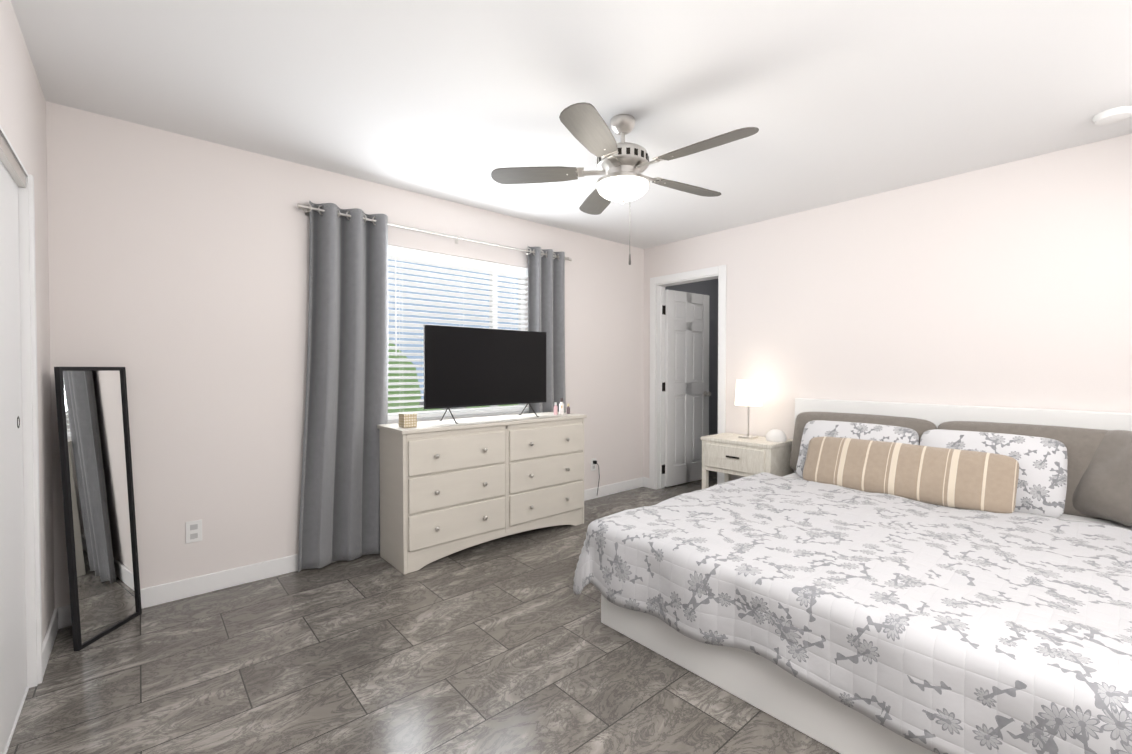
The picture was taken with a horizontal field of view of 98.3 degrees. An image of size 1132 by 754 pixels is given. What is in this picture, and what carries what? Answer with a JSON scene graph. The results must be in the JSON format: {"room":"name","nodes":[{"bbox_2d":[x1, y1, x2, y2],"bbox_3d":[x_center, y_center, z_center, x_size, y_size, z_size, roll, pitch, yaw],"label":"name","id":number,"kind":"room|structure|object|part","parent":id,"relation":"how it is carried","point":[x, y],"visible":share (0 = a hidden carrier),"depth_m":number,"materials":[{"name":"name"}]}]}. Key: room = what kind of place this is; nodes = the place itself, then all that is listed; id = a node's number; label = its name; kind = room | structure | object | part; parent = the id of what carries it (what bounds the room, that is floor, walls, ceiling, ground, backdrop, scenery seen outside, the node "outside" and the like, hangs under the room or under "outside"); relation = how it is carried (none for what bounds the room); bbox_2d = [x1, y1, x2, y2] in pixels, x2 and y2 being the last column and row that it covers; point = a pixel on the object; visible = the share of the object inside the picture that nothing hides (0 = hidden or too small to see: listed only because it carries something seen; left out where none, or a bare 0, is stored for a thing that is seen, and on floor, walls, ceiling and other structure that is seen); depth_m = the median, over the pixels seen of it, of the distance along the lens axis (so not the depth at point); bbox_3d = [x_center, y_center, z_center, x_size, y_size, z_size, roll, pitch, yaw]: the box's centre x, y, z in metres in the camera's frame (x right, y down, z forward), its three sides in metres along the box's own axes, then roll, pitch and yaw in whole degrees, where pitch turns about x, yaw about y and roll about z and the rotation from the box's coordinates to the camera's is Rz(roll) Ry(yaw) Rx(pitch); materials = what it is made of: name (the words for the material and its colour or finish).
{"room":"bedroom","nodes":[
{"label":"bedroom","id":0,"kind":"room"},
{"bbox_2d":[0,0,54,642],"bbox_3d":[-1.038,-0.017,0.629,0.120,2.440,4.230,-1,1,-41],"label":"wall","id":1,"kind":"structure","parent":0,"point":[22,112],"depth_m":2.02,"materials":[{"name":"white paint"}]},
{"bbox_2d":[0,133,25,187],"bbox_3d":[-1.319,-0.718,0.949,0.101,0.045,2.276,-1,1,-41],"label":"track","id":2,"kind":"object","parent":1,"relation":"attached to","point":[12,165],"visible":0.67,"depth_m":1.66,"materials":[{"name":"silver metal"}]},
{"bbox_2d":[0,160,26,753],"bbox_3d":[-1.324,0.225,0.960,0.074,1.922,2.270,-1,1,-41],"label":"closet door","id":3,"kind":"structure","parent":1,"relation":"in","point":[13,668],"depth_m":1.67,"materials":[{"name":"white wood"}]},
{"bbox_2d":[0,125,37,753],"bbox_3d":[-1.323,0.223,0.961,0.121,1.950,2.300,-1,1,-41],"label":"door frame","id":4,"kind":"structure","parent":1,"relation":"attached to","point":[27,419],"depth_m":1.85,"materials":[{"name":"white wood"}]},
{"bbox_2d":[28,174,42,683],"bbox_3d":[-2.039,0.207,1.882,0.012,1.950,0.030,-1,1,-41],"label":"trim","id":5,"kind":"structure","parent":1,"relation":"attached to","point":[35,429],"depth_m":1.87,"materials":[{"name":"white wood"}]},
{"bbox_2d":[42,609,57,675],"bbox_3d":[-2.210,1.129,2.093,0.012,0.100,0.487,-1,1,-41],"label":"baseboard","id":6,"kind":"structure","parent":1,"relation":"attached to","point":[49,639],"depth_m":2.08,"materials":[{"name":"white"}]},
{"bbox_2d":[46,101,643,607],"bbox_3d":[-0.311,-0.075,4.148,5.840,2.440,0.120,-1,1,-41],"label":"wall","id":7,"kind":"structure","parent":0,"point":[180,277],"depth_m":2.69,"materials":[{"name":"white paint"}]},
{"bbox_2d":[186,520,201,543],"bbox_3d":[-1.988,0.825,2.616,0.070,0.114,0.007,-1,1,-41],"label":"electrical outlet","id":8,"kind":"object","parent":7,"relation":"attached to","point":[193,531],"visible":1,"depth_m":2.61,"materials":[{"name":"white plastic"}]},
{"bbox_2d":[190,524,197,538],"bbox_3d":[-1.986,0.825,2.614,0.032,0.076,0.002,-1,1,-41],"label":"socket","id":9,"kind":"object","parent":8,"relation":"attached to","point":[193,527],"depth_m":2.61,"materials":[{"name":"grey plastic"}]},
{"bbox_2d":[54,477,643,628],"bbox_3d":[-0.788,1.103,3.664,4.220,0.100,0.012,-1,1,-41],"label":"baseboard","id":10,"kind":"structure","parent":7,"relation":"attached to","point":[179,589],"depth_m":2.70,"materials":[{"name":"white wood"}]},
{"bbox_2d":[297,203,571,260],"bbox_3d":[-0.779,-1.016,3.592,2.145,0.060,0.077,-1,1,-41],"label":"curtain rod","id":11,"kind":"object","parent":7,"relation":"attached to","point":[308,209],"visible":0.73,"depth_m":3.38,"materials":[{"name":"silver metal"}]},
{"bbox_2d":[298,201,388,571],"bbox_3d":[-1.380,0.050,3.059,0.551,2.203,0.085,-1,1,-41],"label":"curtain","id":12,"kind":"object","parent":11,"relation":"hanging from","point":[346,405],"visible":0.96,"depth_m":3.07,"materials":[{"name":"grey fabric"}]},
{"bbox_2d":[528,246,565,412],"bbox_3d":[-0.155,0.032,4.127,0.410,2.203,0.061,-1,1,-41],"label":"curtain","id":13,"kind":"object","parent":11,"relation":"hanging from","point":[546,295],"visible":0.42,"depth_m":4.12,"materials":[{"name":"grey fabric"}]},
{"bbox_2d":[388,261,528,423],"bbox_3d":[-0.799,-0.293,3.714,1.242,1.210,0.116,-1,1,-41],"label":"window","id":14,"kind":"structure","parent":7,"relation":"in","point":[458,416],"depth_m":3.78,"materials":[{"name":"white plastic"}]},
{"bbox_2d":[388,245,528,419],"bbox_3d":[-0.785,-0.306,3.698,1.230,1.180,0.066,-1,1,-41],"label":"window blinds","id":15,"kind":"object","parent":14,"relation":"attached to","point":[395,253],"visible":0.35,"depth_m":3.57,"materials":[{"name":"white plastic"}]},
{"bbox_2d":[591,458,599,494],"bbox_3d":[0.277,0.935,4.555,0.070,0.347,0.062,-1,1,-41],"label":"electrical outlet","id":16,"kind":"object","parent":7,"relation":"attached to","point":[593,463],"visible":1,"depth_m":4.56,"materials":[{"name":"white plastic"}]},
{"bbox_3d":[0.258,0.818,4.575,0.070,0.114,0.006,-1,1,-41],"label":"plate","id":17,"kind":"part","parent":16,"relation":"part of","materials":[{"name":"white plastic"}]},
{"bbox_2d":[7,471,839,753],"bbox_3d":[1.118,1.222,2.530,5.840,0.100,4.470,-1,1,-41],"label":"floor","id":18,"kind":"structure","parent":0,"point":[511,644],"depth_m":1.94,"materials":[{"name":"tile"}]},
{"bbox_2d":[54,367,141,650],"bbox_3d":[-2.140,0.565,2.255,0.084,1.224,0.325,0,1,-2],"label":"mirror","id":19,"kind":"object","parent":18,"relation":"on","point":[98,492],"visible":1,"depth_m":2.23,"materials":[{"name":"black mirror"}]},
{"bbox_2d":[377,412,586,573],"bbox_3d":[-0.516,0.728,3.483,1.484,0.855,0.428,-1,1,-41],"label":"dresser","id":20,"kind":"object","parent":18,"relation":"on","point":[448,487],"visible":0.98,"depth_m":3.18,"materials":[{"name":"paint"}]},
{"bbox_2d":[399,413,416,427],"bbox_3d":[-0.977,0.265,3.022,0.082,0.085,0.082,-1,1,-41],"label":"box","id":21,"kind":"object","parent":20,"relation":"on","point":[407,420],"visible":1,"depth_m":2.99,"materials":[{"name":"beige wicker"}]},
{"bbox_2d":[423,325,545,423],"bbox_3d":[-0.536,-0.022,3.501,1.010,0.644,0.250,-1,1,-41],"label":"tv","id":22,"kind":"object","parent":20,"relation":"on","point":[467,367],"visible":1,"depth_m":3.45,"materials":[{"name":"black plastic"}]},
{"bbox_2d":[554,402,557,414],"bbox_3d":[-0.082,0.246,3.836,0.032,0.095,0.031,-1,1,-41],"label":"bottle","id":23,"kind":"object","parent":20,"relation":"on","point":[555,409],"visible":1,"depth_m":3.82,"materials":[{"name":"pink plastic"}]},
{"bbox_2d":[559,398,563,413],"bbox_3d":[-0.034,0.230,3.903,0.040,0.125,0.039,-1,1,-41],"label":"bottle","id":24,"kind":"object","parent":20,"relation":"on","point":[561,402],"visible":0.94,"depth_m":3.89,"materials":[{"name":"white plastic"}]},
{"bbox_2d":[701,433,793,488],"bbox_3d":[1.449,0.821,3.943,0.425,0.655,0.601,-1,1,-41],"label":"nightstand","id":25,"kind":"object","parent":18,"relation":"on","point":[728,454],"visible":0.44,"depth_m":3.79,"materials":[{"name":"white wood"}]},
{"bbox_2d":[735,380,761,438],"bbox_3d":[1.476,0.257,3.960,0.210,0.469,0.210,-1,1,-41],"label":"lamp","id":26,"kind":"object","parent":25,"relation":"on","point":[748,393],"visible":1,"depth_m":3.88,"materials":[{"name":"white fabric"}]},
{"bbox_3d":[1.476,0.126,3.958,0.210,0.205,0.210,-1,1,-41],"label":"lamp shade","id":27,"kind":"part","parent":26,"relation":"part of","materials":[{"name":"white fabric"}]},
{"bbox_2d":[766,429,786,441],"bbox_3d":[1.631,0.451,3.800,0.148,0.088,0.148,-1,1,-41],"label":"machine","id":28,"kind":"object","parent":25,"relation":"on","point":[775,435],"visible":1,"depth_m":3.75,"materials":[{"name":"white plastic"}]},
{"bbox_2d":[573,398,1131,753],"bbox_3d":[1.607,0.683,2.326,2.351,0.985,2.117,-1,1,-41],"label":"bed","id":29,"kind":"object","parent":18,"relation":"on","point":[871,577],"visible":1,"depth_m":1.84,"materials":[{"name":"white fabric"}]},
{"bbox_3d":[1.616,1.045,2.344,2.190,0.260,1.900,-1,1,-41],"label":"frame","id":30,"kind":"part","parent":29,"relation":"part of","materials":[{"name":"white wood"}]},
{"bbox_2d":[790,412,936,470],"bbox_3d":[1.987,0.483,3.340,0.172,0.472,0.871,21,-13,-39],"label":"pillow","id":31,"kind":"object","parent":29,"relation":"on","point":[920,425],"depth_m":3.35,"materials":[{"name":"grey fabric"}]},
{"bbox_3d":[1.627,0.827,2.350,2.150,0.234,1.830,-1,1,-41],"label":"mattress","id":32,"kind":"part","parent":29,"relation":"part of","materials":[{"name":"white fabric"}]},
{"bbox_3d":[2.467,0.670,3.079,0.064,0.985,2.020,-1,1,-41],"label":"headboard","id":33,"kind":"part","parent":29,"relation":"part of","materials":[{"name":"white"}]},
{"bbox_2d":[937,421,1109,520],"bbox_3d":[2.555,0.494,2.688,0.172,0.472,0.871,21,-13,-39],"label":"pillow","id":34,"kind":"object","parent":29,"relation":"on","point":[1086,447],"depth_m":2.52,"materials":[{"name":"white fabric"}]},
{"bbox_2d":[1072,430,1131,526],"bbox_3d":[2.722,0.485,2.261,0.208,0.470,0.601,26,0,-1],"label":"pillow","id":35,"kind":"object","parent":29,"relation":"on","point":[1101,459],"depth_m":2.40,"materials":[{"name":"grey fabric"}]},
{"bbox_2d":[11,0,1131,248],"bbox_3d":[1.118,-1.318,2.487,5.840,0.100,4.470,-1,1,-41],"label":"ceiling","id":36,"kind":"structure","parent":0,"point":[831,100],"depth_m":2.13,"materials":[{"name":"white paint"}]},
{"bbox_2d":[491,102,758,264],"bbox_3d":[0.319,-0.909,2.411,1.256,0.713,1.247,-1,1,-41],"label":"ceiling fan","id":37,"kind":"object","parent":36,"relation":"hanging from","point":[622,165],"visible":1,"depth_m":2.34,"materials":[{"name":"silver metal"}]},
{"bbox_3d":[-0.161,-1.014,2.460,0.437,0.006,0.140,0,-10,5],"label":"blade","id":38,"kind":"part","parent":37,"relation":"part of","materials":[{"name":"grey wood"}]},
{"bbox_3d":[0.104,-1.007,2.012,0.140,0.006,0.437,-12,-4,23],"label":"blade","id":39,"kind":"part","parent":37,"relation":"part of","materials":[{"name":"grey wood"}]},
{"bbox_3d":[0.183,-1.021,2.851,0.140,0.006,0.437,11,-1,-13],"label":"blade","id":40,"kind":"part","parent":37,"relation":"part of","materials":[{"name":"grey wood"}]},
{"bbox_3d":[0.280,-1.106,2.417,0.264,0.320,0.264,-1,1,-41],"label":"motor","id":41,"kind":"part","parent":37,"relation":"part of","materials":[{"name":"silver metal"}]},
{"bbox_3d":[0.280,-0.902,2.420,0.256,0.090,0.256,-1,1,-41],"label":"lamp shade","id":42,"kind":"part","parent":37,"relation":"part of","materials":[{"name":"white glass"}]},
{"label":"blade","id":43,"kind":"part","parent":37,"relation":"part of","materials":[{"name":"grey wood"}]},
{"bbox_3d":[0.613,-1.009,2.125,0.437,0.006,0.140,1,12,41],"label":"blade","id":44,"kind":"part","parent":37,"relation":"part of","materials":[{"name":"grey wood"}]},
{"bbox_2d":[1093,106,1131,124],"bbox_3d":[2.622,-1.247,2.346,0.134,0.036,0.134,-1,1,-41],"label":"smoke detector","id":45,"kind":"object","parent":36,"relation":"attached to","point":[1113,115],"visible":1,"depth_m":2.32,"materials":[{"name":"white plastic"}]},
{"bbox_2d":[665,279,717,434],"bbox_3d":[1.368,-0.098,5.524,1.260,2.440,0.012,-1,1,-41],"label":"wall","id":46,"kind":"structure","parent":0,"point":[709,287],"depth_m":5.84,"materials":[{"name":"grey paint"}]},
{"bbox_2d":[643,134,1131,488],"bbox_3d":[2.233,-0.064,3.481,0.120,2.440,4.230,-1,1,-41],"label":"wall","id":47,"kind":"structure","parent":0,"point":[1009,284],"depth_m":3.16,"materials":[{"name":"white paint"}]},
{"bbox_2d":[644,477,648,487],"bbox_3d":[0.827,1.081,5.013,0.012,0.100,0.078,-1,1,-41],"label":"baseboard","id":48,"kind":"structure","parent":47,"relation":"attached to","point":[646,482],"depth_m":5.01,"materials":[{"name":"white wood"}]},
{"bbox_2d":[662,289,708,486],"bbox_3d":[1.268,0.113,5.167,0.732,2.005,0.037,-1,1,-37],"label":"door","id":49,"kind":"structure","parent":47,"relation":"in","point":[686,369],"depth_m":5.14,"materials":[{"name":"white wood"}]},
{"bbox_3d":[0.993,0.131,4.972,0.057,1.714,0.011,-1,1,-41],"label":"door hinge leaf","id":50,"kind":"part","parent":49,"relation":"part of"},
{"bbox_2d":[703,391,710,396],"bbox_3d":[1.505,0.183,5.345,0.064,0.059,0.170,-1,1,-41],"label":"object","id":51,"kind":"structure","parent":49,"relation":"attached to","point":[705,393],"depth_m":5.30,"materials":[{"name":"silver metal"}]},
{"bbox_2d":[649,265,726,489],"bbox_3d":[1.180,0.071,4.688,0.147,2.130,0.850,-1,1,-41],"label":"door frame","id":52,"kind":"structure","parent":47,"relation":"attached to","point":[721,270],"depth_m":4.91,"materials":[{"name":"white wood"}]},
{"label":"outside","id":53,"kind":"structure","parent":0,"visible":0},
{"bbox_2d":[419,402,466,409],"bbox_3d":[-4.761,1.125,9.576,18.000,0.100,13.880,-1,1,-41],"label":"ground","id":54,"kind":"structure","parent":53,"point":[421,403],"depth_m":15.23,"materials":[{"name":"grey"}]},
{"bbox_2d":[388,339,517,412],"bbox_3d":[-2.008,0.238,6.592,9.744,1.772,1.785,-1,1,-41],"label":"hedge","id":55,"kind":"object","parent":54,"relation":"on","point":[402,386],"depth_m":5.81,"materials":[{"name":"green plant"}]}
]}

